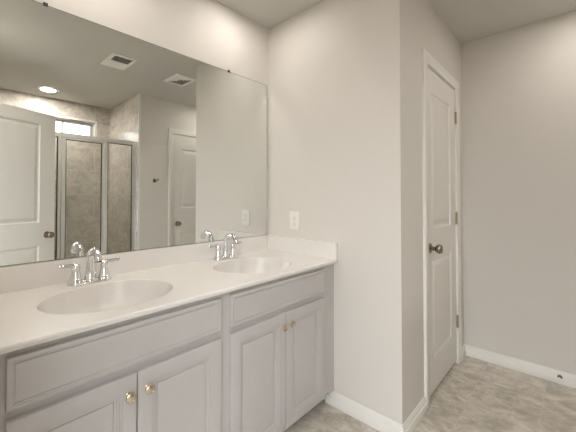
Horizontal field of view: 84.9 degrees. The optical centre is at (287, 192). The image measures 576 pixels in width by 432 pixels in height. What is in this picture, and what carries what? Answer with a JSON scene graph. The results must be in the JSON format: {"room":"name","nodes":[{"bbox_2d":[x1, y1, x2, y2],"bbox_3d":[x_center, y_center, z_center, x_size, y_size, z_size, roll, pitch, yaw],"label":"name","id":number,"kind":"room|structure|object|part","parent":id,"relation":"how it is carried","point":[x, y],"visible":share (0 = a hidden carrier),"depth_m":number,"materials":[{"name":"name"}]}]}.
{"room":"bathroom","nodes":[
{"label":"bathroom","id":0,"kind":"room"},
{"bbox_2d":[2,0,267,266],"bbox_3d":[-0.295,0.040,2.172,0.100,2.448,2.985,-1,-1,42],"label":"wall","id":1,"kind":"structure","parent":0,"point":[210,32],"depth_m":1.82,"materials":[{"name":"grey paint"}]},
{"bbox_2d":[0,0,266,266],"bbox_3d":[-0.664,-0.246,1.691,0.009,1.079,1.520,-1,-1,42],"label":"wall mirror","id":2,"kind":"object","parent":1,"relation":"attached to","point":[112,141],"visible":1,"depth_m":1.50,"materials":[{"name":"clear mirror"}]},
{"bbox_2d":[0,235,267,293],"bbox_3d":[-0.653,0.345,1.682,0.022,0.100,1.539,-1,-1,42],"label":"backsplash","id":3,"kind":"structure","parent":1,"relation":"attached to","point":[13,278],"depth_m":1.51,"materials":[{"name":"stone"}]},
{"bbox_2d":[268,0,409,424],"bbox_3d":[0.251,0.036,1.973,0.974,2.448,0.100,-1,-1,42],"label":"wall","id":4,"kind":"structure","parent":0,"point":[338,69],"depth_m":1.79,"materials":[{"name":"grey paint"}]},
{"bbox_2d":[290,211,299,229],"bbox_3d":[0.043,0.191,2.086,0.084,0.122,0.009,-1,-1,42],"label":"wall outlet","id":5,"kind":"object","parent":4,"relation":"attached to","point":[294,216],"visible":1,"depth_m":2.08,"materials":[{"name":"white plastic"}]},
{"bbox_2d":[325,391,403,431],"bbox_3d":[0.407,1.217,1.729,0.480,0.079,0.019,-1,-1,42],"label":"baseboard","id":6,"kind":"structure","parent":4,"relation":"attached to","point":[377,421],"depth_m":1.72,"materials":[{"name":"white paint"}]},
{"bbox_2d":[216,0,575,43],"bbox_3d":[0.907,-1.253,1.100,3.351,0.100,2.985,-1,-1,42],"label":"ceiling","id":7,"kind":"structure","parent":0,"point":[468,20],"depth_m":2.08,"materials":[{"name":"grey paint"}]},
{"bbox_2d":[285,356,575,431],"bbox_3d":[0.531,1.288,0.643,3.351,0.100,4.100,-1,-1,42],"label":"floor","id":8,"kind":"structure","parent":0,"point":[475,395],"depth_m":1.85,"materials":[{"name":"tile"}]},
{"bbox_2d":[0,264,333,431],"bbox_3d":[-0.427,0.831,1.480,0.608,0.842,1.519,-1,-1,42],"label":"vanity cabinet","id":9,"kind":"object","parent":8,"relation":"on","point":[259,357],"visible":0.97,"depth_m":1.17,"materials":[{"name":"paint"}]},
{"bbox_3d":[-0.598,0.858,0.895,0.019,0.563,0.316,-1,-1,42],"label":"door","id":10,"kind":"part","parent":9,"relation":"part of","materials":[{"name":"paint"}]},
{"bbox_3d":[-0.487,0.486,1.023,0.019,0.131,0.645,-1,-1,42],"label":"drawer","id":11,"kind":"part","parent":9,"relation":"part of","materials":[{"name":"paint"}]},
{"bbox_3d":[-0.492,0.638,0.981,0.028,0.032,0.032,-1,-1,42],"label":"knob","id":12,"kind":"part","parent":9,"relation":"part of","materials":[{"name":"gold metal"}]},
{"bbox_3d":[-0.452,0.639,1.025,0.028,0.032,0.032,-1,-1,42],"label":"knob","id":13,"kind":"part","parent":9,"relation":"part of","materials":[{"name":"gold metal"}]},
{"bbox_2d":[0,235,337,354],"bbox_3d":[-0.442,0.414,1.488,0.595,0.245,1.539,-1,-1,42],"label":"countertop","id":14,"kind":"structure","parent":9,"relation":"on","point":[38,306],"depth_m":1.34,"materials":[{"name":"stone"}]},
{"bbox_2d":[58,247,119,285],"bbox_3d":[-0.851,0.311,1.357,0.171,0.155,0.170,0,-1,-3],"label":"faucet","id":15,"kind":"object","parent":14,"relation":"on","point":[94,255],"visible":1,"depth_m":1.34,"materials":[{"name":"silver metal"}]},
{"bbox_3d":[-0.906,0.307,1.302,0.019,0.023,0.079,-1,-1,35],"label":"lever","id":16,"kind":"part","parent":15,"relation":"part of","materials":[{"name":"silver metal"}]},
{"bbox_3d":[-0.892,0.342,1.321,0.059,0.078,0.059,-1,-1,42],"label":"handle","id":17,"kind":"part","parent":15,"relation":"part of","materials":[{"name":"silver metal"}]},
{"bbox_3d":[-0.856,0.383,1.360,0.060,0.012,0.168,-1,-1,42],"label":"plate","id":18,"kind":"part","parent":15,"relation":"part of","materials":[{"name":"silver metal"}]},
{"bbox_3d":[-0.822,0.306,1.331,0.148,0.146,0.057,-1,-1,42],"label":"spout","id":19,"kind":"part","parent":15,"relation":"part of","materials":[{"name":"silver metal"}]},
{"bbox_3d":[-0.819,0.343,1.401,0.059,0.078,0.059,-1,-1,42],"label":"handle","id":20,"kind":"part","parent":15,"relation":"part of","materials":[{"name":"silver metal"}]},
{"bbox_3d":[-0.800,0.309,1.417,0.079,0.023,0.019,1,-1,-40],"label":"lever","id":21,"kind":"part","parent":15,"relation":"part of","materials":[{"name":"silver metal"}]},
{"bbox_2d":[37,279,172,314],"bbox_3d":[-0.669,0.459,1.191,0.394,0.146,0.446,-1,-1,42],"label":"basin","id":22,"kind":"object","parent":14,"relation":"in","point":[101,298],"depth_m":1.32,"materials":[{"name":"white ceramic"}]},
{"bbox_2d":[209,233,241,260],"bbox_3d":[-0.370,0.320,1.885,0.171,0.155,0.170,0,-1,-3],"label":"faucet","id":23,"kind":"object","parent":14,"relation":"on","point":[226,254],"visible":1,"depth_m":1.86,"materials":[{"name":"silver metal"}]},
{"bbox_3d":[-0.411,0.351,1.849,0.059,0.078,0.059,-1,-1,42],"label":"handle","id":24,"kind":"part","parent":23,"relation":"part of","materials":[{"name":"silver metal"}]},
{"bbox_3d":[-0.375,0.392,1.888,0.060,0.012,0.168,-1,-1,42],"label":"plate","id":25,"kind":"part","parent":23,"relation":"part of","materials":[{"name":"silver metal"}]},
{"bbox_3d":[-0.341,0.315,1.859,0.148,0.146,0.057,-1,-1,42],"label":"spout","id":26,"kind":"part","parent":23,"relation":"part of","materials":[{"name":"silver metal"}]},
{"bbox_3d":[-0.338,0.352,1.929,0.059,0.078,0.059,-1,-1,42],"label":"handle","id":27,"kind":"part","parent":23,"relation":"part of","materials":[{"name":"silver metal"}]},
{"bbox_2d":[213,257,290,273],"bbox_3d":[-0.190,0.468,1.714,0.388,0.146,0.444,-1,-1,42],"label":"basin","id":28,"kind":"object","parent":14,"relation":"in","point":[241,265],"depth_m":1.88,"materials":[{"name":"white ceramic"}]},
{"bbox_3d":[-0.379,0.863,1.135,0.019,0.563,0.325,-1,-1,42],"label":"door","id":29,"kind":"part","parent":9,"relation":"part of","materials":[{"name":"paint"}]},
{"bbox_3d":[-0.128,0.867,1.410,0.019,0.563,0.328,-1,-1,42],"label":"door","id":30,"kind":"part","parent":9,"relation":"part of","materials":[{"name":"paint"}]},
{"bbox_3d":[-0.020,0.495,1.536,0.019,0.131,0.650,-1,-1,42],"label":"drawer","id":31,"kind":"part","parent":9,"relation":"part of","materials":[{"name":"paint"}]},
{"bbox_3d":[-0.019,0.647,1.500,0.028,0.032,0.032,-1,-1,42],"label":"knob","id":32,"kind":"part","parent":9,"relation":"part of","materials":[{"name":"gold metal"}]},
{"bbox_3d":[0.022,0.648,1.544,0.028,0.032,0.032,-1,-1,42],"label":"knob","id":33,"kind":"part","parent":9,"relation":"part of","materials":[{"name":"gold metal"}]},
{"bbox_3d":[0.092,0.872,1.651,0.019,0.563,0.318,-1,-1,42],"label":"door","id":34,"kind":"part","parent":9,"relation":"part of","materials":[{"name":"paint"}]},
{"bbox_2d":[407,0,463,413],"bbox_3d":[0.975,0.039,2.119,0.100,2.448,1.092,-1,-1,42],"label":"wall","id":35,"kind":"structure","parent":0,"point":[426,29],"depth_m":1.79,"materials":[{"name":"grey paint"}]},
{"bbox_2d":[403,344,465,431],"bbox_3d":[0.979,1.222,2.014,0.019,0.079,1.211,-1,-1,42],"label":"baseboard","id":36,"kind":"structure","parent":35,"relation":"attached to","point":[420,410],"depth_m":1.70,"materials":[{"name":"white paint"}]},
{"bbox_2d":[422,48,461,410],"bbox_3d":[1.011,0.212,2.143,0.117,2.103,0.754,-1,-1,42],"label":"trim","id":37,"kind":"structure","parent":35,"relation":"attached to","point":[428,61],"depth_m":1.87,"materials":[{"name":"white paint"}]},
{"bbox_2d":[428,68,458,395],"bbox_3d":[1.064,0.234,2.113,0.109,2.002,0.631,-1,-1,42],"label":"door","id":38,"kind":"structure","parent":35,"relation":"in","point":[442,117],"depth_m":2.11,"materials":[{"name":"white paint"}]},
{"bbox_3d":[0.906,0.342,1.888,0.041,0.057,0.057,-1,-1,42],"label":"knob","id":39,"kind":"part","parent":38,"relation":"part of","materials":[{"name":"silver metal"}]},
{"bbox_2d":[461,11,575,374],"bbox_3d":[1.905,0.039,2.099,3.251,2.448,0.131,-1,-1,42],"label":"wall","id":40,"kind":"structure","parent":0,"point":[518,85],"depth_m":2.23,"materials":[{"name":"grey paint"}]},
{"bbox_2d":[464,344,575,388],"bbox_3d":[1.806,1.223,2.067,1.170,0.079,0.019,-1,-1,42],"label":"baseboard","id":41,"kind":"structure","parent":40,"relation":"attached to","point":[536,370],"depth_m":2.21,"materials":[{"name":"white paint"}]}
]}

